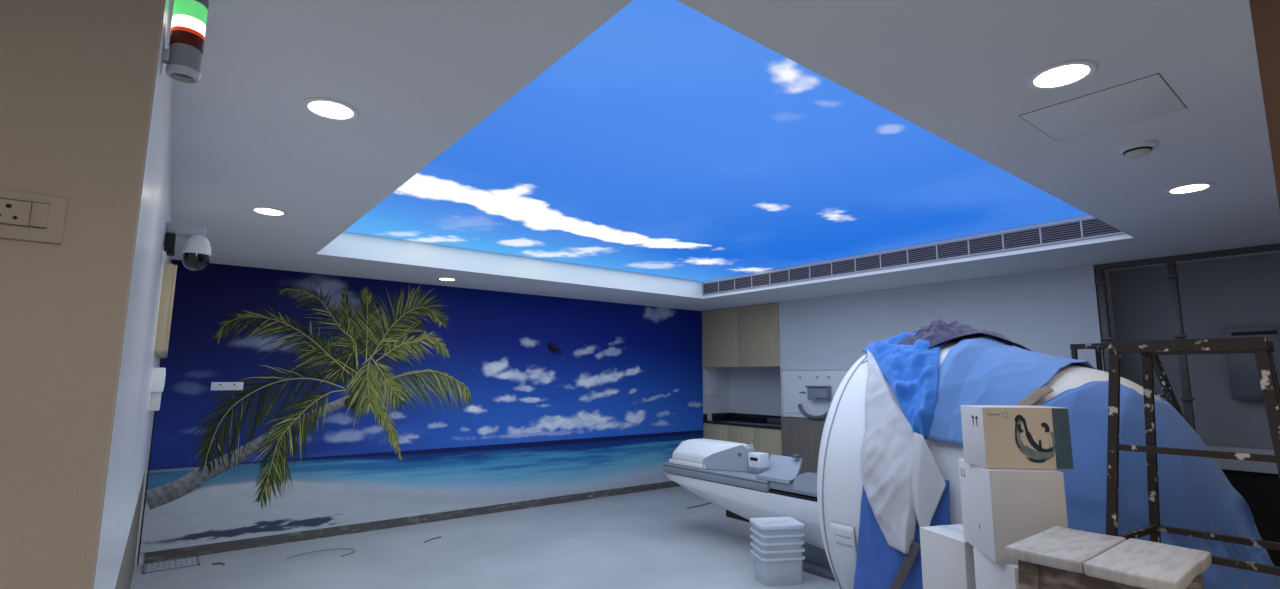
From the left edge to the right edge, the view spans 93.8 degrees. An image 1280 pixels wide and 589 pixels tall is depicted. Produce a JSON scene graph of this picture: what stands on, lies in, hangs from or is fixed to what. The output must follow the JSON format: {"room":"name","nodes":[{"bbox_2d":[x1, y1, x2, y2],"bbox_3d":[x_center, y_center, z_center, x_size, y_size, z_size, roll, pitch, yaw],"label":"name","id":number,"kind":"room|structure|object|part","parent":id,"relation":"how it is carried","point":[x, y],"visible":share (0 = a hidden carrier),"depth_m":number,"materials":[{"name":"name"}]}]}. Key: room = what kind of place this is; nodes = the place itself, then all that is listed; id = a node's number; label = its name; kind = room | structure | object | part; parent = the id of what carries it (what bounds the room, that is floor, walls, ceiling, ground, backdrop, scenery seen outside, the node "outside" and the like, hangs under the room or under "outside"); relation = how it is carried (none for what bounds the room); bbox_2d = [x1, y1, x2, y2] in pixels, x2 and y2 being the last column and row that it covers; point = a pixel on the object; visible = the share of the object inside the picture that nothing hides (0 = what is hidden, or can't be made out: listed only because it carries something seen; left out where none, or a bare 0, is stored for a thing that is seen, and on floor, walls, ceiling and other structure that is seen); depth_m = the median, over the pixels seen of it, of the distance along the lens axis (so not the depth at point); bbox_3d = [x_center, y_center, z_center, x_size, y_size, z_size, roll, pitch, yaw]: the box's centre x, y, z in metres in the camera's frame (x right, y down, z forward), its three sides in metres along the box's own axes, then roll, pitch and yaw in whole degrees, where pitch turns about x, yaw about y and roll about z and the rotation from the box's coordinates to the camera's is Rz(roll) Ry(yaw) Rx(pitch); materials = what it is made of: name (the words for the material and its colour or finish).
{"room":"radiology room","nodes":[
{"label":"radiology room","id":0,"kind":"room"},
{"bbox_2d":[0,0,164,588],"bbox_3d":[-2.331,0.318,0.354,3.024,2.640,0.200,6,-10,-38],"label":"wall","id":1,"kind":"structure","parent":0,"point":[78,77],"depth_m":1.20,"materials":[{"name":"paint"}]},
{"bbox_2d":[0,190,67,243],"bbox_3d":[-1.222,-0.155,1.158,0.159,0.094,0.018,6,-10,-38],"label":"wall socket","id":2,"kind":"object","parent":1,"relation":"attached to","point":[23,216],"visible":1,"depth_m":1.18,"materials":[{"name":"plastic"}]},
{"bbox_2d":[93,0,173,588],"bbox_3d":[-2.756,0.265,3.176,0.300,1.730,5.088,6,-10,-38],"label":"wall","id":3,"kind":"structure","parent":0,"point":[132,426],"depth_m":1.76,"materials":[{"name":"white paint"}]},
{"bbox_2d":[115,473,144,588],"bbox_3d":[-2.824,1.562,3.067,0.288,0.870,4.904,6,-10,-38],"label":"baseboard","id":4,"kind":"structure","parent":3,"relation":"attached to","point":[124,579],"depth_m":3.72,"materials":[{"name":"grey paint"}]},
{"bbox_2d":[134,263,170,565],"bbox_3d":[-4.208,0.972,5.177,0.015,2.600,0.032,6,-10,-38],"label":"trim","id":5,"kind":"structure","parent":3,"relation":"attached to","point":[146,469],"depth_m":5.05,"materials":[{"name":"white plastic"}]},
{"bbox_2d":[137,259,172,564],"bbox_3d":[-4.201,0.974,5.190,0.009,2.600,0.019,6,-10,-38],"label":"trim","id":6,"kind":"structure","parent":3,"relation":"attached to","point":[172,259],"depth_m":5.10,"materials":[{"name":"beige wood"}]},
{"bbox_2d":[149,368,165,410],"bbox_3d":[-3.068,0.599,3.801,0.072,0.265,0.280,6,-10,-38],"label":"intercom","id":7,"kind":"object","parent":3,"relation":"attached to","point":[158,380],"visible":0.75,"depth_m":3.70,"materials":[{"name":"white plastic"}]},
{"bbox_2d":[154,263,176,357],"bbox_3d":[-3.364,0.176,4.239,0.069,0.510,2.000,6,-10,-38],"label":"upper cabinet","id":8,"kind":"object","parent":3,"relation":"attached to","point":[170,270],"visible":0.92,"depth_m":3.46,"materials":[{"name":"brown wood"}]},
{"bbox_3d":[-3.035,0.126,3.865,0.018,0.500,0.995,6,-10,-38],"label":"door","id":9,"kind":"part","parent":8,"relation":"part of","materials":[{"name":"brown wood"}]},
{"bbox_2d":[161,0,208,83],"bbox_3d":[-1.140,-0.655,1.494,0.089,0.238,0.070,6,-10,-38],"label":"signal light","id":10,"kind":"object","parent":3,"relation":"attached to","point":[183,58],"visible":0.98,"depth_m":1.47,"materials":[{"name":"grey plastic"}]},
{"bbox_2d":[163,217,210,270],"bbox_3d":[-2.277,-0.236,2.996,0.215,0.242,0.205,6,-10,-38],"label":"dome camera","id":11,"kind":"object","parent":3,"relation":"attached to","point":[196,250],"visible":0.95,"depth_m":2.95,"materials":[{"name":"grey plastic"}]},
{"bbox_3d":[-2.353,-0.300,2.948,0.027,0.130,0.200,6,-10,-38],"label":"wall plate","id":12,"kind":"part","parent":11,"relation":"part of","materials":[{"name":"grey plastic"}]},
{"bbox_3d":[-2.281,-0.317,3.008,0.160,0.056,0.120,6,-10,-38],"label":"arm","id":13,"kind":"part","parent":11,"relation":"part of","materials":[{"name":"grey plastic"}]},
{"bbox_2d":[137,260,729,563],"bbox_3d":[-1.485,1.296,7.441,7.600,2.600,0.200,6,-10,-38],"label":"wall","id":14,"kind":"structure","parent":0,"point":[717,378],"depth_m":9.39,"materials":[{"name":"paint"}]},
{"bbox_2d":[144,481,680,563],"bbox_3d":[-1.610,2.509,7.043,6.530,0.088,0.015,6,-10,-38],"label":"baseboard","id":15,"kind":"structure","parent":14,"relation":"attached to","point":[170,554],"depth_m":6.17,"materials":[{"name":"concrete"}]},
{"bbox_2d":[140,259,702,552],"bbox_3d":[-1.619,1.197,7.197,6.586,2.550,0.003,6,-10,-38],"label":"mural","id":16,"kind":"object","parent":14,"relation":"attached to","point":[361,400],"visible":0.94,"depth_m":6.39},
{"bbox_2d":[211,382,243,389],"bbox_3d":[-3.799,0.843,5.509,0.245,0.065,0.014,6,-10,-38],"label":"wall outlet","id":17,"kind":"object","parent":16,"relation":"attached to","point":[214,385],"visible":1,"depth_m":5.50,"materials":[{"name":"white plastic"}]},
{"bbox_2d":[547,343,561,354],"bbox_3d":[-1.089,0.690,7.641,0.179,0.151,0.084,6,-10,-38],"label":"stub","id":18,"kind":"object","parent":16,"relation":"attached to","point":[550,346],"visible":1,"depth_m":7.62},
{"bbox_2d":[707,389,716,395],"bbox_3d":[1.120,1.530,9.341,0.199,0.095,0.013,6,-10,-38],"label":"switch plate","id":19,"kind":"object","parent":14,"relation":"attached to","point":[710,392],"visible":1,"depth_m":9.34,"materials":[{"name":"white plastic"}]},
{"bbox_2d":[130,486,839,588],"bbox_3d":[0.298,2.033,2.756,10.400,0.120,9.550,6,-10,-38],"label":"floor","id":20,"kind":"structure","parent":0,"point":[650,539],"depth_m":5.32,"materials":[{"name":"grey plastic"}]},
{"bbox_2d":[143,556,199,573],"bbox_3d":[-3.908,2.255,4.998,0.370,0.012,0.290,6,-10,-38],"label":"floor grate","id":21,"kind":"object","parent":20,"relation":"on","point":[179,563],"visible":1,"depth_m":4.99,"materials":[{"name":"grey plastic"}]},
{"bbox_2d":[286,548,354,560],"bbox_3d":[-2.815,2.295,5.296,0.526,0.018,0.222,3,-8,-22],"label":"wire offcut","id":22,"kind":"object","parent":20,"relation":"on","point":[341,548],"visible":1,"depth_m":5.34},
{"bbox_2d":[704,423,781,458],"bbox_3d":[1.658,2.346,8.685,0.572,0.888,1.485,6,-10,-38],"label":"base cabinet","id":23,"kind":"object","parent":20,"relation":"on","point":[765,440],"visible":0.3,"depth_m":8.41,"materials":[{"name":"brown wood"}]},
{"bbox_3d":[1.136,2.330,8.909,0.022,0.796,0.493,6,-10,-38],"label":"door","id":24,"kind":"part","parent":23,"relation":"part of","materials":[{"name":"brown wood"}]},
{"bbox_3d":[1.443,2.279,8.522,0.022,0.796,0.492,6,-10,-38],"label":"door","id":25,"kind":"part","parent":23,"relation":"part of","materials":[{"name":"brown wood"}]},
{"bbox_2d":[703,413,781,429],"bbox_3d":[1.656,1.841,8.760,0.612,0.131,1.510,6,-10,-38],"label":"countertop","id":26,"kind":"structure","parent":23,"relation":"on","point":[737,419],"depth_m":8.97,"materials":[{"name":"black stone"}]},
{"bbox_3d":[1.749,2.227,8.136,0.022,0.796,0.492,6,-10,-38],"label":"door","id":27,"kind":"part","parent":23,"relation":"part of","materials":[{"name":"brown wood"}]},
{"bbox_2d":[663,439,835,580],"bbox_3d":[1.236,1.882,5.498,0.825,0.935,2.530,6,-10,-38],"label":"table","id":28,"kind":"object","parent":20,"relation":"on","point":[743,496],"depth_m":5.52,"materials":[{"name":"grey plastic"}]},
{"bbox_3d":[0.787,1.621,6.110,0.524,0.254,0.915,6,-10,-38],"label":"head coil","id":29,"kind":"part","parent":28,"relation":"part of","materials":[{"name":"white plastic"}]},
{"bbox_3d":[0.696,1.753,5.786,0.057,0.091,1.400,6,-10,-38],"label":"rail","id":30,"kind":"part","parent":28,"relation":"part of","materials":[{"name":"grey plastic"}]},
{"bbox_2d":[748,452,769,473],"bbox_3d":[1.125,1.598,5.679,0.140,0.185,0.160,6,-10,-38],"label":"connector","id":31,"kind":"object","parent":28,"relation":"on","point":[758,462],"visible":0.96,"depth_m":5.63,"materials":[{"name":"grey plastic"}]},
{"bbox_3d":[1.284,1.574,5.480,0.342,0.179,0.752,-3,-9,25],"label":"spine coil","id":32,"kind":"part","parent":28,"relation":"part of","materials":[{"name":"white plastic"}]},
{"bbox_2d":[793,472,816,492],"bbox_3d":[1.710,1.545,4.936,0.504,0.165,0.700,6,-10,-38],"label":"cushion","id":33,"kind":"object","parent":28,"relation":"on","point":[805,482],"depth_m":4.95,"materials":[{"name":"white fabric"}]},
{"bbox_2d":[750,535,804,585],"bbox_3d":[1.086,2.089,4.728,0.360,0.311,0.285,2,-8,-10],"label":"plastic tub","id":34,"kind":"object","parent":20,"relation":"on","point":[777,571],"depth_m":4.61,"materials":[{"name":"white plastic"}]},
{"bbox_2d":[749,517,804,542],"bbox_3d":[1.086,1.938,4.749,0.366,0.272,0.291,2,-8,-10],"label":"plastic tub","id":35,"kind":"object","parent":34,"relation":"in","point":[793,537],"depth_m":4.65,"materials":[{"name":"white plastic"}]},
{"bbox_3d":[1.087,1.910,4.752,0.366,0.215,0.291,2,-8,-10],"label":"plastic tub","id":36,"kind":"part","parent":35,"relation":"part of","materials":[{"name":"white plastic"}]},
{"bbox_2d":[752,524,801,535],"bbox_3d":[1.087,1.919,4.751,0.330,0.197,0.255,2,-8,-10],"label":"tub","id":37,"kind":"object","parent":35,"relation":"in","point":[764,529],"depth_m":4.63,"materials":[{"name":"white plastic"}]},
{"bbox_3d":[1.087,1.819,4.765,0.366,0.030,0.291,2,-8,-10],"label":"lid","id":38,"kind":"part","parent":35,"relation":"part of","materials":[{"name":"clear plastic"}]},
{"bbox_3d":[1.086,2.088,4.728,0.360,0.197,0.285,2,-8,-10],"label":"plastic tub","id":39,"kind":"part","parent":34,"relation":"part of","materials":[{"name":"white plastic"}]},
{"bbox_3d":[1.086,2.032,4.736,0.360,0.197,0.285,2,-8,-10],"label":"plastic tub","id":40,"kind":"part","parent":34,"relation":"part of","materials":[{"name":"white plastic"}]},
{"bbox_2d":[753,547,801,558],"bbox_3d":[1.086,2.088,4.728,0.330,0.197,0.255,2,-8,-10],"label":"tub","id":41,"kind":"object","parent":34,"relation":"in","point":[781,553],"depth_m":4.61,"materials":[{"name":"white plastic"}]},
{"bbox_2d":[781,417,824,473],"bbox_3d":[2.279,2.079,7.358,0.063,1.062,1.280,6,-10,-38],"label":"wood panel","id":42,"kind":"object","parent":20,"relation":"on","point":[800,436],"visible":0.26,"depth_m":7.59,"materials":[{"name":"grey laminate"}]},
{"bbox_2d":[920,524,975,588],"bbox_3d":[1.596,1.586,2.912,0.260,0.821,0.292,2,-8,-15],"label":"cardboard box","id":43,"kind":"object","parent":20,"relation":"on","point":[947,559],"visible":0.68,"depth_m":2.91,"materials":[{"name":"white cardboard"}]},
{"bbox_2d":[817,341,1161,588],"bbox_3d":[2.475,1.218,3.996,2.094,1.846,1.700,6,-10,-38],"label":"scanner","id":44,"kind":"object","parent":20,"relation":"on","point":[839,471],"depth_m":3.84,"materials":[{"name":"grey plastic"}]},
{"bbox_2d":[853,480,949,588],"bbox_3d":[1.460,1.559,3.461,0.634,0.999,0.148,-7,-11,43],"label":"sheet","id":45,"kind":"object","parent":44,"relation":"hanging from","point":[878,564],"depth_m":3.50,"materials":[{"name":"blue fabric"}]},
{"bbox_3d":[1.466,1.608,3.379,0.255,0.440,0.026,-6,-10,38],"label":"tape strip","id":46,"kind":"part","parent":45,"relation":"part of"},
{"bbox_2d":[861,349,945,553],"bbox_3d":[1.532,0.926,3.852,0.329,1.188,0.991,0,-8,-2],"label":"cloth","id":47,"kind":"object","parent":44,"relation":"hanging from","point":[904,484],"visible":0.99,"depth_m":3.52,"materials":[{"name":"white fabric"}]},
{"bbox_2d":[862,331,966,437],"bbox_3d":[2.036,0.612,4.378,0.686,0.722,1.788,-7,-11,43],"label":"sheet","id":48,"kind":"object","parent":44,"relation":"on","point":[911,371],"visible":0.65,"depth_m":3.85,"materials":[{"name":"blue fabric"}]},
{"bbox_2d":[897,319,1030,350],"bbox_3d":[2.272,0.301,4.311,0.948,0.270,0.734,6,-10,-38],"label":"cloth","id":49,"kind":"object","parent":44,"relation":"on","point":[938,331],"visible":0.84,"depth_m":4.21,"materials":[{"name":"purple fabric"}]},
{"bbox_2d":[924,336,1094,444],"bbox_3d":[2.606,0.685,3.963,2.012,0.838,0.626,6,-10,-38],"label":"sheet","id":50,"kind":"object","parent":44,"relation":"on","point":[985,370],"visible":0.53,"depth_m":3.63,"materials":[{"name":"blue fabric"}]},
{"bbox_3d":[2.239,0.592,3.393,0.200,0.153,0.054,1,-8,-2],"label":"tape strip","id":51,"kind":"part","parent":44,"relation":"part of","materials":[{"name":"brown paper"}]},
{"bbox_2d":[1039,380,1279,588],"bbox_3d":[3.051,1.272,3.351,2.133,1.565,1.132,6,-10,-38],"label":"sheet","id":52,"kind":"object","parent":44,"relation":"hanging from","point":[1195,493],"visible":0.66,"depth_m":3.05,"materials":[{"name":"blue fabric"}]},
{"bbox_2d":[973,547,1017,588],"bbox_3d":[1.657,1.530,2.508,0.300,0.821,0.300,0,-8,0],"label":"cardboard box","id":53,"kind":"object","parent":20,"relation":"on","point":[989,574],"visible":0.32,"depth_m":2.56,"materials":[{"name":"white cardboard"}]},
{"bbox_2d":[959,459,1067,563],"bbox_3d":[1.643,0.948,2.658,0.288,0.374,0.371,-1,-8,10],"label":"cardboard box","id":54,"kind":"object","parent":53,"relation":"on","point":[1001,508],"visible":0.68,"depth_m":2.50,"materials":[{"name":"white cardboard"}]},
{"bbox_2d":[961,405,1073,469],"bbox_3d":[1.667,0.630,2.666,0.364,0.259,0.201,0,-8,3],"label":"printed box","id":55,"kind":"object","parent":54,"relation":"on","point":[994,436],"visible":1,"depth_m":2.57,"materials":[{"name":"brown cardboard"}]},
{"bbox_2d":[982,408,1056,468],"bbox_3d":[1.664,0.617,2.570,0.271,0.253,0.236,6,-10,-38],"label":"print","id":56,"kind":"object","parent":55,"relation":"attached to","point":[1012,438],"depth_m":2.57},
{"bbox_2d":[1014,415,1025,421],"bbox_3d":[1.637,0.535,2.580,0.048,0.033,0.001,0,-8,3],"label":"picture","id":57,"kind":"object","parent":55,"relation":"on","point":[1017,418],"depth_m":2.58},
{"bbox_2d":[1015,420,1054,459],"bbox_3d":[1.693,0.622,2.566,0.126,0.169,0.110,6,-10,-38],"label":"picture","id":58,"kind":"object","parent":55,"relation":"attached to","point":[1034,439],"depth_m":2.57},
{"bbox_2d":[1041,422,1049,431],"bbox_3d":[1.740,0.572,2.570,0.035,0.044,0.001,0,-8,3],"label":"picture","id":59,"kind":"object","parent":55,"relation":"attached to","point":[1045,426],"depth_m":2.57},
{"bbox_2d":[1005,526,1211,588],"bbox_3d":[1.597,1.368,1.982,0.509,1.004,0.490,6,-10,-38],"label":"wooden stool","id":60,"kind":"object","parent":20,"relation":"on","point":[1057,557],"visible":1,"depth_m":1.98,"materials":[{"name":"paint"}]},
{"bbox_3d":[1.318,1.388,2.006,0.095,0.969,0.105,6,-10,-38],"label":"leg","id":61,"kind":"part","parent":60,"relation":"part of","materials":[{"name":"brown wood"}]},
{"bbox_3d":[1.878,1.383,1.956,0.095,0.969,0.105,6,-10,-38],"label":"leg","id":62,"kind":"part","parent":60,"relation":"part of","materials":[{"name":"brown wood"}]},
{"bbox_2d":[1070,343,1184,418],"bbox_3d":[3.954,1.300,4.556,0.334,1.865,0.994,6,-10,-38],"label":"stand","id":63,"kind":"object","parent":20,"relation":"on","point":[1168,394],"visible":0.22,"depth_m":4.64,"materials":[{"name":"paint"}]},
{"bbox_3d":[3.560,1.339,4.828,0.054,1.851,0.074,6,-10,-38],"label":"leg","id":64,"kind":"part","parent":63,"relation":"part of","materials":[{"name":"paint"}]},
{"bbox_3d":[3.840,1.351,4.907,0.074,1.851,0.054,6,-10,-38],"label":"leg","id":65,"kind":"part","parent":63,"relation":"part of","materials":[{"name":"paint"}]},
{"bbox_3d":[4.002,1.265,4.271,0.035,1.858,0.485,6,-10,-35],"label":"leg","id":66,"kind":"part","parent":63,"relation":"part of","materials":[{"name":"paint"}]},
{"bbox_3d":[4.193,1.292,4.463,0.037,1.859,0.478,8,-11,-43],"label":"leg","id":67,"kind":"part","parent":63,"relation":"part of","materials":[{"name":"paint"}]},
{"bbox_2d":[1094,243,1279,431],"bbox_3d":[5.002,0.874,4.144,0.091,2.598,2.855,6,-10,-38],"label":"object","id":68,"kind":"object","parent":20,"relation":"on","point":[1172,275],"visible":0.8,"depth_m":4.96,"materials":[{"name":"metal"}]},
{"bbox_3d":[4.149,1.041,5.233,0.050,2.557,0.052,6,-10,-38],"label":"post","id":69,"kind":"part","parent":68,"relation":"part of","materials":[{"name":"metal"}]},
{"bbox_3d":[4.452,0.990,4.851,0.050,2.557,0.052,6,-10,-38],"label":"post","id":70,"kind":"part","parent":68,"relation":"part of","materials":[{"name":"metal"}]},
{"bbox_3d":[5.018,-0.390,4.326,0.065,0.043,2.855,6,-10,-38],"label":"rail","id":71,"kind":"part","parent":68,"relation":"part of","materials":[{"name":"metal"}]},
{"bbox_2d":[1106,336,1279,575],"bbox_3d":[2.123,1.041,2.238,0.490,1.725,0.670,6,-10,-38],"label":"metal frame","id":72,"kind":"object","parent":20,"relation":"on","point":[1263,350],"visible":0.82,"depth_m":2.31,"materials":[{"name":"paint"}]},
{"bbox_3d":[1.812,1.053,2.301,0.201,1.716,0.038,-5,-9,34],"label":"leg","id":73,"kind":"part","parent":72,"relation":"part of","materials":[{"name":"paint"}]},
{"bbox_3d":[2.179,1.086,2.527,0.033,1.714,0.124,5,-9,-31],"label":"leg","id":74,"kind":"part","parent":72,"relation":"part of","materials":[{"name":"paint"}]},
{"bbox_3d":[2.134,0.999,1.896,0.080,1.714,0.115,6,-10,-38],"label":"leg","id":75,"kind":"part","parent":72,"relation":"part of","materials":[{"name":"paint"}]},
{"bbox_3d":[2.448,1.041,2.188,0.095,1.713,0.035,-7,-11,42],"label":"leg","id":76,"kind":"part","parent":72,"relation":"part of","materials":[{"name":"paint"}]},
{"bbox_2d":[1249,0,1279,209],"bbox_3d":[1.099,0.404,0.868,0.140,2.600,0.118,6,-10,-38],"label":"trim","id":77,"kind":"structure","parent":20,"relation":"on","point":[1265,14],"depth_m":0.97,"materials":[{"name":"brown wood"}]},
{"bbox_2d":[171,0,1279,310],"bbox_3d":[0.311,-0.725,3.136,10.400,0.248,9.550,6,-10,-38],"label":"ceiling","id":78,"kind":"structure","parent":0,"point":[418,75],"depth_m":2.31,"materials":[{"name":"paint"}]},
{"bbox_2d":[250,207,286,215],"bbox_3d":[-2.335,-0.522,3.765,0.200,0.010,0.200,6,-10,-38],"label":"recessed light","id":79,"kind":"object","parent":78,"relation":"in","point":[269,211],"visible":1,"depth_m":3.76,"materials":[{"name":"white plastic"}]},
{"bbox_2d":[254,208,282,214],"bbox_3d":[-2.335,-0.524,3.765,0.156,0.005,0.156,-1,-8,10],"label":"diffuser","id":80,"kind":"object","parent":79,"relation":"attached to","point":[264,211],"depth_m":3.76,"materials":[{"name":"white plastic"}]},
{"bbox_2d":[302,97,358,120],"bbox_3d":[-1.197,-0.716,2.319,0.200,0.010,0.200,6,-10,-38],"label":"recessed light","id":81,"kind":"object","parent":78,"relation":"in","point":[326,108],"visible":1,"depth_m":2.31,"materials":[{"name":"white plastic"}]},
{"bbox_2d":[308,101,352,117],"bbox_3d":[-1.197,-0.717,2.319,0.156,0.005,0.156,0,-8,3],"label":"diffuser","id":82,"kind":"object","parent":81,"relation":"attached to","point":[323,109],"depth_m":2.31,"materials":[{"name":"white plastic"}]},
{"bbox_2d":[437,277,456,280],"bbox_3d":[-2.055,-0.162,6.375,0.200,0.010,0.200,6,-10,-38],"label":"recessed light","id":83,"kind":"object","parent":78,"relation":"in","point":[442,278],"visible":1,"depth_m":6.38,"materials":[{"name":"white plastic"}]},
{"bbox_2d":[345,0,1088,280],"bbox_3d":[0.426,-0.606,4.758,4.590,0.001,4.537,6,-10,-38],"label":"panel","id":84,"kind":"object","parent":78,"relation":"attached to","point":[669,141],"visible":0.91,"depth_m":3.71,"materials":[{"name":"blue plastic"}]},
{"bbox_2d":[702,217,1124,294],"bbox_3d":[2.211,-0.301,6.130,0.020,0.162,4.475,6,-10,-38],"label":"ceiling vent","id":85,"kind":"object","parent":78,"relation":"in","point":[1091,227],"visible":0.81,"depth_m":5.51,"materials":[{"name":"grey metal"}]},
{"bbox_2d":[1026,60,1097,89],"bbox_3d":[1.430,-0.743,2.033,0.200,0.010,0.200,6,-10,-38],"label":"recessed light","id":86,"kind":"object","parent":78,"relation":"in","point":[1067,73],"visible":1,"depth_m":2.02,"materials":[{"name":"white plastic"}]},
{"bbox_2d":[1034,65,1089,86],"bbox_3d":[1.430,-0.744,2.033,0.156,0.005,0.156,0,-8,3],"label":"diffuser","id":87,"kind":"object","parent":86,"relation":"attached to","point":[1059,75],"depth_m":2.03,"materials":[{"name":"white plastic"}]},
{"bbox_2d":[1019,73,1186,141],"bbox_3d":[1.784,-0.708,2.313,0.425,0.008,0.426,6,-10,-38],"label":"access hatch","id":88,"kind":"object","parent":78,"relation":"attached to","point":[1151,96],"visible":1,"depth_m":2.29,"materials":[{"name":"paint"}]},
{"bbox_2d":[1117,140,1157,158],"bbox_3d":[2.200,-0.633,2.646,0.140,0.051,0.140,6,-10,-38],"label":"smoke detector","id":89,"kind":"object","parent":78,"relation":"attached to","point":[1137,149],"visible":1,"depth_m":2.61,"materials":[{"name":"white plastic"}]},
{"bbox_2d":[1165,182,1214,194],"bbox_3d":[2.961,-0.572,3.227,0.200,0.010,0.200,6,-10,-38],"label":"recessed light","id":90,"kind":"object","parent":78,"relation":"in","point":[1200,186],"visible":1,"depth_m":3.22,"materials":[{"name":"white plastic"}]},
{"bbox_2d":[1170,184,1208,192],"bbox_3d":[2.961,-0.573,3.227,0.156,0.005,0.156,-1,-8,10],"label":"diffuser","id":91,"kind":"object","parent":90,"relation":"attached to","point":[1186,188],"depth_m":3.22,"materials":[{"name":"white plastic"}]},
{"bbox_2d":[729,366,781,415],"bbox_3d":[2.007,1.526,8.993,0.170,2.600,1.650,6,-10,-38],"label":"wall","id":92,"kind":"structure","parent":0,"point":[752,390],"depth_m":9.17,"materials":[{"name":"paint"}]},
{"bbox_2d":[779,265,1115,419],"bbox_3d":[3.236,1.234,6.828,0.600,2.600,3.575,6,-10,-38],"label":"wall","id":93,"kind":"structure","parent":0,"point":[1049,311],"depth_m":6.31,"materials":[{"name":"paint"}]},
{"bbox_2d":[702,303,779,366],"bbox_3d":[1.573,0.634,8.846,0.370,0.868,1.492,6,-10,-38],"label":"upper cabinet","id":94,"kind":"object","parent":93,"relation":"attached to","point":[748,336],"visible":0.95,"depth_m":8.67,"materials":[{"name":"brown wood"}]},
{"bbox_3d":[1.204,0.660,9.031,0.022,0.864,0.744,6,-10,-38],"label":"door","id":95,"kind":"part","parent":94,"relation":"part of","materials":[{"name":"brown wood"}]},
{"bbox_3d":[1.667,0.582,8.448,0.022,0.864,0.744,6,-10,-38],"label":"door","id":96,"kind":"part","parent":94,"relation":"part of","materials":[{"name":"brown wood"}]},
{"bbox_2d":[781,369,848,418],"bbox_3d":[2.223,1.244,7.476,0.202,0.621,1.160,6,-10,-38],"label":"panel","id":97,"kind":"object","parent":93,"relation":"attached to","point":[806,393],"visible":0.77,"depth_m":7.59,"materials":[{"name":"white plastic"}]},
{"bbox_3d":[2.216,1.148,7.445,0.116,0.020,0.300,6,-10,-38],"label":"holder lid","id":98,"kind":"part","parent":97,"relation":"part of","materials":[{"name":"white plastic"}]},
{"bbox_2d":[1109,252,1279,448],"bbox_3d":[5.874,0.424,4.078,0.300,1.720,4.380,6,-10,-38],"label":"wall","id":99,"kind":"structure","parent":0,"point":[1216,295],"depth_m":5.13,"materials":[{"name":"grey paint"}]},
{"bbox_2d":[1206,445,1278,473],"bbox_3d":[5.750,1.195,3.800,0.100,0.185,4.260,6,-10,-38],"label":"trim","id":100,"kind":"structure","parent":99,"relation":"attached to","point":[1226,464],"depth_m":4.82,"materials":[{"name":"grey metal"}]},
{"bbox_2d":[1221,469,1279,566],"bbox_3d":[5.852,1.728,3.886,0.340,0.845,4.380,6,-10,-38],"label":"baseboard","id":101,"kind":"structure","parent":99,"relation":"attached to","point":[1261,491],"depth_m":4.76,"materials":[{"name":"black"}]},
{"bbox_2d":[1223,326,1279,399],"bbox_3d":[5.060,0.539,4.719,0.186,0.580,0.610,6,-10,-38],"label":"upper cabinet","id":102,"kind":"object","parent":99,"relation":"attached to","point":[1244,380],"visible":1,"depth_m":4.82,"materials":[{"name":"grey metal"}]}
]}

